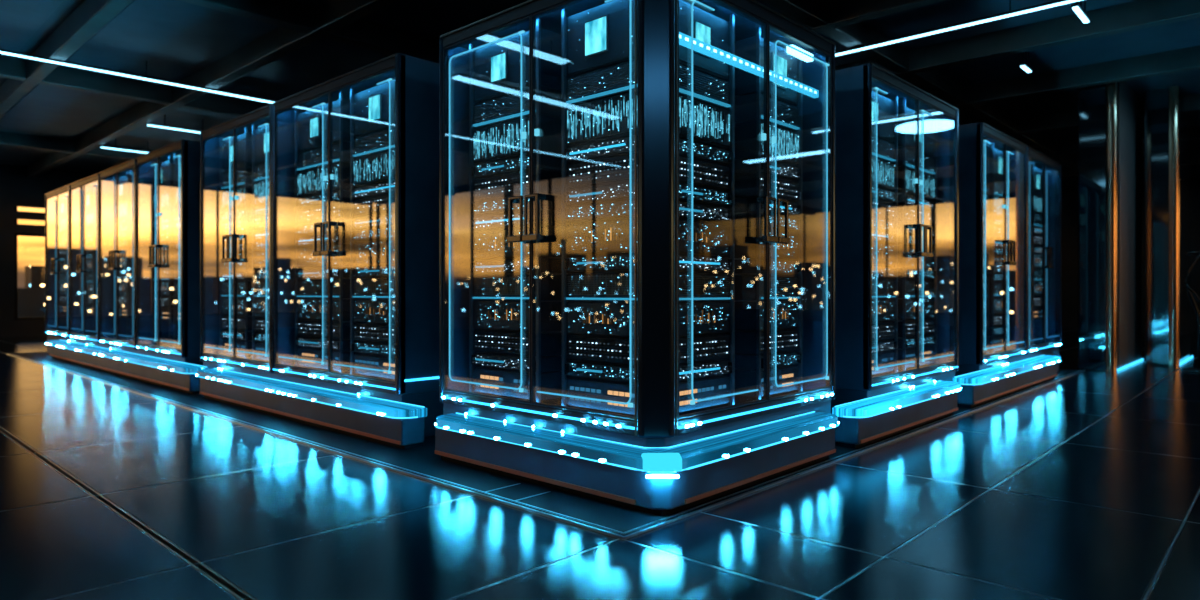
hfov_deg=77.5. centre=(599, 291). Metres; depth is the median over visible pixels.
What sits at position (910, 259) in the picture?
server
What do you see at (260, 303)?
server
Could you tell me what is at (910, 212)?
server
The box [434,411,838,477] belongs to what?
light strip
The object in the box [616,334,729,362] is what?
server
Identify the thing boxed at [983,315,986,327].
server
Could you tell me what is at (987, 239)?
server
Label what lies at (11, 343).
trim
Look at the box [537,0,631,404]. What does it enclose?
rack
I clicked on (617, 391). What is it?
server
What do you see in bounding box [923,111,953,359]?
glass door
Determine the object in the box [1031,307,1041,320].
server
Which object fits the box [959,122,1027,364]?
tall cabinet
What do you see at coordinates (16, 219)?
window
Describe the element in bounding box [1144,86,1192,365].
column
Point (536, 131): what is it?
light
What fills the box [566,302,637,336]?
server
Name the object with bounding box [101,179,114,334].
glass door
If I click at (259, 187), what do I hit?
server
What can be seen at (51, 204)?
glass panel
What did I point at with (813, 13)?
ceiling beam
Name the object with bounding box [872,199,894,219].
server
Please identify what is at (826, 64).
glass door
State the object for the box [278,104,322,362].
glass door
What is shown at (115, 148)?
diffuser
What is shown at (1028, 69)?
diffuser
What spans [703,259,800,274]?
server
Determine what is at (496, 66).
display screen
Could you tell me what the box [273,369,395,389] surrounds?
light
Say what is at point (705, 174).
server
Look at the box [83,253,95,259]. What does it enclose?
server
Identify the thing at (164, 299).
server
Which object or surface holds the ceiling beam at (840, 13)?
attached to the ceiling
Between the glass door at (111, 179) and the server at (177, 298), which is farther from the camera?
the glass door at (111, 179)
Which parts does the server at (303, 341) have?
pull handle, plate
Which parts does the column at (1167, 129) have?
copper trim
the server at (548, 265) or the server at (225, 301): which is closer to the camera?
the server at (548, 265)
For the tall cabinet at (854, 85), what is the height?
2.200 m
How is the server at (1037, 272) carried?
in the tall cabinet at (1045, 334)
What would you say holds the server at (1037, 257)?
in the tall cabinet at (1045, 334)
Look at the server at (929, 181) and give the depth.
5.98 m
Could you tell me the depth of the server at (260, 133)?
6.59 m
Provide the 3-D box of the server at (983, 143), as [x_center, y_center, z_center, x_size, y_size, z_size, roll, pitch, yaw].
[3.452,-1.297,7.308,0.468,0.314,0.586,0,0,43]
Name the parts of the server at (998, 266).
plate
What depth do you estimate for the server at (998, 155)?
7.62 m
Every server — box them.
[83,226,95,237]
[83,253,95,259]
[86,259,95,271]
[86,272,95,282]
[86,283,95,294]
[86,296,95,304]
[86,305,95,315]
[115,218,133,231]
[115,270,133,281]
[115,282,130,294]
[115,296,130,305]
[115,306,133,318]
[119,249,133,255]
[119,256,130,269]
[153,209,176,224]
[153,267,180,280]
[154,160,176,192]
[154,281,173,295]
[154,296,180,307]
[154,308,180,321]
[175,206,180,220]
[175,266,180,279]
[176,297,180,307]
[176,309,180,322]
[220,271,268,280]
[220,330,260,340]
[221,168,256,189]
[221,281,251,296]
[222,133,255,173]
[222,298,255,315]
[222,316,264,330]
[222,339,258,356]
[253,230,268,240]
[253,270,268,279]
[253,332,268,342]
[254,162,268,181]
[254,180,268,205]
[254,281,268,296]
[255,125,268,164]
[255,298,268,316]
[255,317,268,332]
[255,342,268,360]
[296,191,359,208]
[296,267,367,278]
[296,336,357,350]
[297,142,356,171]
[297,162,358,197]
[297,279,349,297]
[298,98,356,152]
[298,299,369,320]
[298,320,364,338]
[298,347,357,370]
[352,181,394,198]
[352,265,394,277]
[352,341,394,356]
[353,127,394,157]
[353,150,394,186]
[353,278,394,298]
[354,80,394,136]
[354,194,394,217]
[354,239,394,265]
[354,299,394,323]
[354,323,394,343]
[354,353,394,378]
[472,153,571,178]
[472,195,571,215]
[472,210,574,230]
[472,258,595,274]
[472,352,573,371]
[473,86,570,128]
[473,114,570,163]
[473,170,571,200]
[473,226,591,259]
[473,274,561,299]
[473,301,595,331]
[473,329,583,355]
[473,367,573,399]
[565,135,637,163]
[565,181,637,205]
[565,199,637,222]
[565,253,637,271]
[565,360,637,382]
[566,59,637,105]
[566,91,637,146]
[566,153,637,188]
[566,217,637,254]
[566,272,637,300]
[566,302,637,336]
[566,335,637,364]
[566,377,637,414]
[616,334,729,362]
[617,254,731,272]
[624,219,729,255]
[625,302,729,335]
[679,0,729,80]
[679,64,730,108]
[679,95,729,148]
[679,138,731,165]
[679,156,729,190]
[679,183,731,206]
[679,201,731,223]
[679,272,730,300]
[679,359,731,380]
[679,375,729,411]
[699,301,798,330]
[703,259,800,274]
[716,228,798,259]
[719,329,798,353]
[721,365,798,396]
[722,197,800,216]
[722,351,800,369]
[723,213,800,231]
[724,120,798,165]
[724,174,798,202]
[725,93,799,130]
[726,158,800,180]
[727,36,798,105]
[735,275,799,299]
[872,91,894,141]
[872,136,895,162]
[872,157,894,190]
[872,187,896,202]
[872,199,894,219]
[872,217,896,231]
[872,230,896,243]
[872,242,894,265]
[872,266,896,277]
[872,278,895,297]
[872,298,933,319]
[872,299,894,321]
[872,322,894,340]
[872,340,896,352]
[872,351,894,374]
[874,268,936,279]
[878,246,933,268]
[885,319,933,336]
[885,335,936,348]
[887,234,936,247]
[890,194,936,210]
[890,206,933,226]
[891,105,933,156]
[891,223,936,237]
[892,147,934,174]
[892,167,934,200]
[892,345,933,368]
[898,279,934,297]
[983,143,986,175]
[983,176,987,191]
[983,192,986,213]
[983,214,988,222]
[983,223,986,235]
[983,225,1007,239]
[983,237,988,244]
[983,238,1009,248]
[983,246,988,253]
[983,247,1009,256]
[983,255,986,271]
[983,256,1007,273]
[983,273,988,280]
[983,273,1009,281]
[983,282,987,296]
[983,297,1007,313]
[983,298,986,314]
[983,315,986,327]
[983,326,1009,335]
[983,329,988,336]
[983,335,1007,351]
[983,338,986,352]
[984,147,1007,183]
[984,314,1007,326]
[986,179,1007,198]
[986,195,1007,218]
[986,216,1009,226]
[986,282,1007,296]
[1031,166,1041,197]
[1031,194,1041,214]
[1031,213,1041,227]
[1031,226,1045,235]
[1031,234,1041,246]
[1031,245,1045,253]
[1031,253,1041,267]
[1031,268,1041,280]
[1031,281,1041,295]
[1031,296,1041,306]
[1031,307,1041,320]
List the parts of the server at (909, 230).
plate, pull handle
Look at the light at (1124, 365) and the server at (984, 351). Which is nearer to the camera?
the server at (984, 351)
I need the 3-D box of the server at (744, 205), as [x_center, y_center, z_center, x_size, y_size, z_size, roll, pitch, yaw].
[0.915,-0.499,4.537,0.430,0.079,0.501,0,0,43]
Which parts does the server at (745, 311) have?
plate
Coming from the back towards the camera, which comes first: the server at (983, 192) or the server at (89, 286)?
the server at (89, 286)
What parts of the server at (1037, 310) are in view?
plate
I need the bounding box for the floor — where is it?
[0,329,1199,599]
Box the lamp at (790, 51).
[787,45,812,61]
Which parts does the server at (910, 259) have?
plate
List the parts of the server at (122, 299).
plate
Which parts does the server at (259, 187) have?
blade, blade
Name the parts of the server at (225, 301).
plate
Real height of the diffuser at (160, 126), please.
0.012 m
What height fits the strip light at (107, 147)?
0.270 m
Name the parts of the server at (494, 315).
plate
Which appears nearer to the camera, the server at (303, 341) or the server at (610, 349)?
the server at (610, 349)
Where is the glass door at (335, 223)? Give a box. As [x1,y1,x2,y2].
[334,80,389,371]
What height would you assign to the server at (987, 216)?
0.079 m
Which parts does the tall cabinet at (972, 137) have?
post, rack rail, door, rack rail, rail, rail, handle, handle, door, post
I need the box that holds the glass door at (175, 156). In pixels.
[160,156,179,342]
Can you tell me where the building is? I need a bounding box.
[18,265,44,336]
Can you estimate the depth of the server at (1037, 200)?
8.74 m
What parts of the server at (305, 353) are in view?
plate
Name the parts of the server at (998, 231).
plate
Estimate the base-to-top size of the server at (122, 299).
0.124 m
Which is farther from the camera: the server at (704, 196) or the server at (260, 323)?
the server at (260, 323)
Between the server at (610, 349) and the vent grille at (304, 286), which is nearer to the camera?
the server at (610, 349)
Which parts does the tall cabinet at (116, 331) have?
post, door, handle, handle, rail, rail, rack rail, door, rack rail, post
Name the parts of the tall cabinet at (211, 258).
post, door, handle, handle, rack rail, rail, rail, panel, door, rack rail, post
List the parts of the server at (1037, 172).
plate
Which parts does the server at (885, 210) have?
drive rail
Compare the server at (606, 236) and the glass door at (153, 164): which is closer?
the server at (606, 236)
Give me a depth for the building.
74.30 m
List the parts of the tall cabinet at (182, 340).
post, door, handle, handle, rail, rail, rack rail, door, panel, rack rail, post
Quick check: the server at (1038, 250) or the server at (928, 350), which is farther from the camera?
the server at (1038, 250)
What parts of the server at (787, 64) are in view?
plate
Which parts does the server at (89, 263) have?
plate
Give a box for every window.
[15,206,44,212]
[15,218,44,225]
[15,232,44,320]
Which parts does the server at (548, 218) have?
plate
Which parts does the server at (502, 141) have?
blade, blade, blade, blade, blade, blade, blade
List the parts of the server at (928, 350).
plate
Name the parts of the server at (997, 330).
plate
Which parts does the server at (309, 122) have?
plate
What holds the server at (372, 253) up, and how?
in the tall cabinet at (416, 79)
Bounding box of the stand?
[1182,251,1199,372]
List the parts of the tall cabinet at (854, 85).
post, door, rack rail, panel, rail, rail, handle, rack rail, handle, door, post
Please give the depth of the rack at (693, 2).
3.54 m
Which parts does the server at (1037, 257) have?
plate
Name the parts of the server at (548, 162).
plate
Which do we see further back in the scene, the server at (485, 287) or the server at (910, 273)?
the server at (910, 273)
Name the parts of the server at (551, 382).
plate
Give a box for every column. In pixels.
[1078,81,1143,371]
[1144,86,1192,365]
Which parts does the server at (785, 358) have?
plate, pull handle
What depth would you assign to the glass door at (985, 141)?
6.84 m
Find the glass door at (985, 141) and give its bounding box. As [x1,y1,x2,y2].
[985,141,1003,348]
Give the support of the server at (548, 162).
in the tall cabinet at (660, 38)
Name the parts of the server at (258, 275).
plate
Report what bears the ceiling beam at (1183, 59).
attached to the ceiling
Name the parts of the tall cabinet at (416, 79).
post, door, handle, rack rail, handle, rail, rail, panel, rack rail, door, post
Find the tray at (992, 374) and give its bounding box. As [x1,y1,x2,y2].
[953,355,1060,384]
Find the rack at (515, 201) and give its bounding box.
[449,33,521,389]
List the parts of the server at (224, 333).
pull handle, plate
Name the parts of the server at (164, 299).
plate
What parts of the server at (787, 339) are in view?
plate, drive rail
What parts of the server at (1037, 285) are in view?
plate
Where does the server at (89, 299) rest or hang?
in the tall cabinet at (83, 327)
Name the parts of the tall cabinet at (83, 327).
post, door, handle, handle, rail, rail, rack rail, door, rack rail, post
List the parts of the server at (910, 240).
plate, pull handle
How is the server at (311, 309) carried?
in the tall cabinet at (416, 79)
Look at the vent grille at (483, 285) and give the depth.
4.32 m
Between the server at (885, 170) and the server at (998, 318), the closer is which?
the server at (885, 170)
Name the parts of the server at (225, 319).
plate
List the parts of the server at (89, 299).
plate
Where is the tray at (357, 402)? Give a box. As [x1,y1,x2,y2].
[196,368,426,418]
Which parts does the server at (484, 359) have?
plate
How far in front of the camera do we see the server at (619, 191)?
3.78 m
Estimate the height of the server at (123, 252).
0.079 m
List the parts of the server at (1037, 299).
plate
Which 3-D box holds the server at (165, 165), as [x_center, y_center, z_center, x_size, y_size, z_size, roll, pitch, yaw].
[-4.763,-1.297,8.560,0.587,0.314,0.468,0,0,43]
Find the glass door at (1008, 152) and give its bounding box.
[1008,152,1022,344]
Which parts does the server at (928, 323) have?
plate, drive rail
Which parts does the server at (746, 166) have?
plate, pull handle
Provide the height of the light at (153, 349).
0.011 m
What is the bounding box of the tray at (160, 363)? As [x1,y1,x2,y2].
[46,340,208,373]
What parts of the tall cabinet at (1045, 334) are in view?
post, rack rail, door, rack rail, rail, rail, handle, handle, door, glass pane, post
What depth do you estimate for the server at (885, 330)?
5.54 m
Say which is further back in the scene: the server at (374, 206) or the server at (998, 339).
the server at (998, 339)
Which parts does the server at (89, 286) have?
plate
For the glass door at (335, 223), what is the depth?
4.87 m
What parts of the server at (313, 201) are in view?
pull handle, plate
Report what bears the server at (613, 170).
in the tall cabinet at (660, 38)
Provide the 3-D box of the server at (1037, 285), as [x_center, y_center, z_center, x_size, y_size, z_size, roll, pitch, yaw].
[5.006,-0.040,8.972,0.463,0.164,0.586,0,0,43]
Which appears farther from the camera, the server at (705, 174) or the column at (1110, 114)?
the column at (1110, 114)
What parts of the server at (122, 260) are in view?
plate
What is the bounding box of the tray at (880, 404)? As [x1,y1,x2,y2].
[832,380,961,417]
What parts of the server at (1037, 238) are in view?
plate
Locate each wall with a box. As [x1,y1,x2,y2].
[0,164,96,337]
[1062,177,1199,332]
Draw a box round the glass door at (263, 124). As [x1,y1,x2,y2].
[237,124,266,354]
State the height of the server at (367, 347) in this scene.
0.079 m
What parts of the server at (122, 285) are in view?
plate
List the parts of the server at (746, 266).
plate, pull handle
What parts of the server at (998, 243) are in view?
plate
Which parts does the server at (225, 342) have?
plate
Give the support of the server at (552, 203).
in the tall cabinet at (660, 38)
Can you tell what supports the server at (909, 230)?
in the tall cabinet at (854, 85)
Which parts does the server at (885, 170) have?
blade, blade, blade, blade, blade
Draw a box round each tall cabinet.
[45,185,68,337]
[69,173,98,342]
[99,158,135,349]
[135,139,199,357]
[200,104,271,372]
[272,53,438,394]
[439,0,834,437]
[835,63,958,390]
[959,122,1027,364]
[1027,147,1061,354]
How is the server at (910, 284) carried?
in the tall cabinet at (854, 85)
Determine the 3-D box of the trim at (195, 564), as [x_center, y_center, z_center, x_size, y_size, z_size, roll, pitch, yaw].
[3.462,0.976,7.895,0.006,0.019,29.000,0,0,43]
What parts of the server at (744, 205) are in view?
plate, pull handle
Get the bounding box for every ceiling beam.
[0,0,132,116]
[0,56,268,116]
[0,131,153,159]
[28,0,397,176]
[180,0,438,62]
[761,0,1077,171]
[780,0,944,32]
[835,0,1199,76]
[929,45,1199,107]
[985,93,1199,135]
[1028,125,1199,156]
[1062,153,1199,176]
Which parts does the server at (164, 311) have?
plate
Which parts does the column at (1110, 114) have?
copper trim, satin panel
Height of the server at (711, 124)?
0.204 m
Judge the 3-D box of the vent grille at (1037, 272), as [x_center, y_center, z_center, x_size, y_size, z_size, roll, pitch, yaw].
[5.170,-0.214,8.819,0.012,0.104,0.526,0,0,43]
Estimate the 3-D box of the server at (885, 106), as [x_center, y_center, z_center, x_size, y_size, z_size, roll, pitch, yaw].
[1.847,-1.297,5.593,0.468,0.314,0.703,0,0,43]
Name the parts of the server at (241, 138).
plate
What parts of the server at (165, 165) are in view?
plate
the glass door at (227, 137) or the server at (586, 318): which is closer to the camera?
the server at (586, 318)
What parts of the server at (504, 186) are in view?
plate, drive rail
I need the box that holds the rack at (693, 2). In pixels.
[691,1,757,401]
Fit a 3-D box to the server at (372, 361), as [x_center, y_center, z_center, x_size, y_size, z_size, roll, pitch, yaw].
[-1.389,0.525,5.407,0.760,0.144,0.462,0,0,43]
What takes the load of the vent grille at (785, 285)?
attached to the server at (745, 285)
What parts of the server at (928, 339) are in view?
plate, pull handle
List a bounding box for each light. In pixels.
[0,49,275,102]
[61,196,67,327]
[99,340,133,346]
[100,138,150,152]
[136,346,180,354]
[146,114,202,132]
[201,357,269,369]
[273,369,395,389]
[404,376,438,381]
[441,396,637,429]
[521,131,525,138]
[534,128,539,135]
[678,393,833,428]
[835,0,1080,55]
[872,366,957,385]
[983,351,1026,361]
[1019,52,1032,72]
[1028,344,1061,351]
[1071,0,1089,22]
[1117,358,1143,370]
[1179,355,1192,364]
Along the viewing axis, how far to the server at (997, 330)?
7.65 m
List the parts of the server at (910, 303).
plate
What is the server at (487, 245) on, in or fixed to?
in the tall cabinet at (660, 38)
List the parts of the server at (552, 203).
plate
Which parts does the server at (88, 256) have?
plate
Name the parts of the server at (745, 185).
plate, drive rail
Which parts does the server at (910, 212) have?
plate, drive rail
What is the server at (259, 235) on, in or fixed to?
in the tall cabinet at (211, 258)
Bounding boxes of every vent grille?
[86,273,92,280]
[115,271,126,278]
[222,170,244,185]
[298,144,338,166]
[298,280,338,293]
[354,279,394,293]
[474,90,528,122]
[474,276,528,294]
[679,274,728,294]
[761,96,797,125]
[761,277,797,294]
[872,280,894,293]
[906,281,933,293]
[994,181,1007,195]
[994,283,1007,293]
[1034,214,1041,224]
[1034,269,1041,277]
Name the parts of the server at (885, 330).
drive rail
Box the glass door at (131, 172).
[119,172,132,336]
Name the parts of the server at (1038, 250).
plate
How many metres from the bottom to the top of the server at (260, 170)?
0.144 m
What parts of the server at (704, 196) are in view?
pull handle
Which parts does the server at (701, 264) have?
plate, pull handle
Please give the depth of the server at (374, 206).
5.30 m
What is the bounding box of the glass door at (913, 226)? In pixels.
[876,89,914,368]
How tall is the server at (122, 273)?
0.144 m
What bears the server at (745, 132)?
in the tall cabinet at (660, 38)
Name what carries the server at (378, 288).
in the tall cabinet at (416, 79)
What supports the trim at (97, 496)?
in the floor
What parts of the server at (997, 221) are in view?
plate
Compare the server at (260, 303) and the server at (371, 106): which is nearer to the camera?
the server at (371, 106)
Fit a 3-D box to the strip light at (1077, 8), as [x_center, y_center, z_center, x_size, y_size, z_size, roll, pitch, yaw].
[4.291,-2.600,6.674,0.056,0.270,0.506,0,0,43]
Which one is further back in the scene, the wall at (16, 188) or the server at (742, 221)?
the wall at (16, 188)
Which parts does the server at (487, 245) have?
plate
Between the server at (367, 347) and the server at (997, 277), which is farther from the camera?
the server at (997, 277)
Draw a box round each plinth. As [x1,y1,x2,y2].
[47,335,202,393]
[200,362,443,448]
[435,400,835,515]
[831,372,957,447]
[955,348,1058,407]
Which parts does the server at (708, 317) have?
plate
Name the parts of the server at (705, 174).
drive rail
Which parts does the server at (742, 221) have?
plate, pull handle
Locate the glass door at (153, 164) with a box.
[139,164,155,339]
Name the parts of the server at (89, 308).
plate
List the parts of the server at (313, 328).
plate, drive rail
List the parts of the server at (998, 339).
plate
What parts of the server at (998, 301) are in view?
plate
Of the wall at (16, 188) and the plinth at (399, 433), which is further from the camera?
the wall at (16, 188)
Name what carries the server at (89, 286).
in the tall cabinet at (83, 327)
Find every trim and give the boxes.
[0,427,255,599]
[0,454,338,511]
[1,352,824,599]
[3,426,240,456]
[7,353,1084,538]
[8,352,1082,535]
[11,343,1059,599]
[49,347,1074,599]
[450,538,620,599]
[485,458,830,500]
[816,357,1197,599]
[836,463,1199,523]
[935,427,1195,458]
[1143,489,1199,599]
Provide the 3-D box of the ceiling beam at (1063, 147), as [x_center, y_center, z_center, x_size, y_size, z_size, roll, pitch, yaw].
[7.681,-2.615,14.219,32.000,0.240,0.140,0,0,43]
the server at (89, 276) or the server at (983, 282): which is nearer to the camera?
the server at (983, 282)
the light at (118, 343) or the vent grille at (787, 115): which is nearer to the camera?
the vent grille at (787, 115)
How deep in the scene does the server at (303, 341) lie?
5.86 m
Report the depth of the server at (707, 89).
3.85 m
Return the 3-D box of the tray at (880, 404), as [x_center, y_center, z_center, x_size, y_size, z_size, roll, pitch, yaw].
[2.151,0.731,5.232,0.202,0.069,1.909,0,0,43]
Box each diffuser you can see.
[101,147,147,152]
[147,125,199,132]
[1020,65,1031,72]
[1072,6,1088,22]
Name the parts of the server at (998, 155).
plate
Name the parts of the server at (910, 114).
plate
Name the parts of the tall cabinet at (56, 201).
post, handle, glass pane, handle, rail, rail, door, glass pane, post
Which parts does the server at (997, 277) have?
plate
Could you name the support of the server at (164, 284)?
in the tall cabinet at (182, 340)
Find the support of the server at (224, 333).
in the tall cabinet at (211, 258)
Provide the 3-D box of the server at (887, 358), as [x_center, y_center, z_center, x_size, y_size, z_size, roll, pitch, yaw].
[1.845,0.525,5.596,0.462,0.144,0.703,0,0,43]
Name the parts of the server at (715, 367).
pull handle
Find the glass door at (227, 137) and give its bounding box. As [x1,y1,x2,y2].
[205,137,229,349]
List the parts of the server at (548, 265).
plate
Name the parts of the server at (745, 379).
plate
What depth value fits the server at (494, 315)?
4.26 m
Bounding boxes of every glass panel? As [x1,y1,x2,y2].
[47,200,55,326]
[85,185,96,331]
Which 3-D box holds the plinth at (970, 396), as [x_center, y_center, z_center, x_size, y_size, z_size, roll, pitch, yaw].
[3.897,0.811,7.960,1.288,0.293,3.790,0,0,43]
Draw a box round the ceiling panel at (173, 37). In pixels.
[0,0,1199,188]
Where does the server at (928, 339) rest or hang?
in the tall cabinet at (854, 85)
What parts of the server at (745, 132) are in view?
blade, blade, blade, blade, blade, blade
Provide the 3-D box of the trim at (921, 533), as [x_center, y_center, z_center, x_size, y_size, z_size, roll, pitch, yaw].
[4.747,0.976,6.693,0.006,0.019,29.000,0,0,43]
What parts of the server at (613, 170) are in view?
drive rail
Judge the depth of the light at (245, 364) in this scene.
6.58 m
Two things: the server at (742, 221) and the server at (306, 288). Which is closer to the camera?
the server at (742, 221)
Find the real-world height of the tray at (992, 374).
0.069 m
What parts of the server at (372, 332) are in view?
drive rail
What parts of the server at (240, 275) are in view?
plate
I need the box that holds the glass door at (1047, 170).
[1047,170,1058,337]
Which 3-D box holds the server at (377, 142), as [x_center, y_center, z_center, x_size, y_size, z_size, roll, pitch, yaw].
[-1.392,-1.058,5.404,0.760,0.144,0.470,0,0,43]
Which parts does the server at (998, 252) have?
plate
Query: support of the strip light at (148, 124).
hanging from the ceiling
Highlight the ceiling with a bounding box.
[0,0,1136,165]
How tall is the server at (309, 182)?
0.204 m
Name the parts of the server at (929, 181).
blade, blade, blade, blade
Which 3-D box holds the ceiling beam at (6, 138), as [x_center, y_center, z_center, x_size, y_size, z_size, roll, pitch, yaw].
[-6.206,-2.615,16.942,0.160,0.220,29.000,0,0,43]
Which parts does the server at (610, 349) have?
drive rail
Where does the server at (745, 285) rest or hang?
in the tall cabinet at (660, 38)
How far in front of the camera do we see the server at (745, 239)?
4.34 m
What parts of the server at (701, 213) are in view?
pull handle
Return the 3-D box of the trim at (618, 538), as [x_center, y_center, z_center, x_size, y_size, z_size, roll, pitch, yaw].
[4.133,0.976,7.267,0.006,0.019,29.000,0,0,43]
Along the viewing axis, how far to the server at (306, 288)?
5.85 m
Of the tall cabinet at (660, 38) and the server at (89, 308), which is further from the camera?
the server at (89, 308)
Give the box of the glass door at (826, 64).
[775,40,827,386]
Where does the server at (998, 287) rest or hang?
in the tall cabinet at (972, 137)
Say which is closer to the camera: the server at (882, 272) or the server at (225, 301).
the server at (882, 272)
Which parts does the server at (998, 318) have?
plate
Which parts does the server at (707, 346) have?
plate, drive rail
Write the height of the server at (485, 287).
0.144 m
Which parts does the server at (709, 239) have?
plate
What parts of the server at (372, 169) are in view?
blade, blade, blade, blade, blade, blade, blade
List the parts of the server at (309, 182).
blade, blade, blade, blade, blade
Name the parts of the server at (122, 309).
plate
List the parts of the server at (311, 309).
plate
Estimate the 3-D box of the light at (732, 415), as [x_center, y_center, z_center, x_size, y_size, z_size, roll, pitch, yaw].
[0.899,0.627,4.027,0.013,0.011,1.570,0,0,43]
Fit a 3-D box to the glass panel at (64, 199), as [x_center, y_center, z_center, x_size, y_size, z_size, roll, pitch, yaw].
[-7.867,-0.432,10.956,0.572,1.913,0.009,0,0,43]
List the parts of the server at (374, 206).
drive rail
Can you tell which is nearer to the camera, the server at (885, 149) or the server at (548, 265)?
the server at (548, 265)
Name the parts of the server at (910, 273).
plate, pull handle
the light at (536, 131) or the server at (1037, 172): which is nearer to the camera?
the light at (536, 131)
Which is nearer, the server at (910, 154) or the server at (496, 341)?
the server at (496, 341)
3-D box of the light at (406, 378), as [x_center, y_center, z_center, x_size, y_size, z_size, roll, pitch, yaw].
[-0.954,0.573,5.145,0.008,0.015,0.890,0,0,43]
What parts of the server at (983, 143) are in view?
plate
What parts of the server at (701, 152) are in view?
pull handle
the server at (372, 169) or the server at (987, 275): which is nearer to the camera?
the server at (372, 169)
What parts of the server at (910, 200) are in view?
plate, pull handle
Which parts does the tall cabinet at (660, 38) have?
post, door, rack rail, rail, handle, handle, rail, rack rail, door, panel, corner post, door, rack rail, rail, handle, rail, rack rail, handle, door, post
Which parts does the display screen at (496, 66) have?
plate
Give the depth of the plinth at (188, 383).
8.26 m
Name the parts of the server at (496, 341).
plate, drive rail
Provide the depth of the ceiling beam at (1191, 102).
11.38 m
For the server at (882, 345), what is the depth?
5.54 m
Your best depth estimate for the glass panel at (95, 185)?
9.70 m
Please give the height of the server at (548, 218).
0.079 m
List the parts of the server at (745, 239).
plate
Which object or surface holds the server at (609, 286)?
in the tall cabinet at (660, 38)
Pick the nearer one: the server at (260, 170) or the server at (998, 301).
the server at (260, 170)
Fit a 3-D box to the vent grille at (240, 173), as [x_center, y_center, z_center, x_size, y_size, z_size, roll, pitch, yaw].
[-3.424,-1.068,7.003,0.553,0.104,0.012,0,0,43]
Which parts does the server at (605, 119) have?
blade, blade, blade, blade, blade, blade, blade, blade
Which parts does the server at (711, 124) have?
blade, blade, blade, blade, blade, blade, blade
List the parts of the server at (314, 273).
pull handle, plate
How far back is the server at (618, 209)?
3.78 m

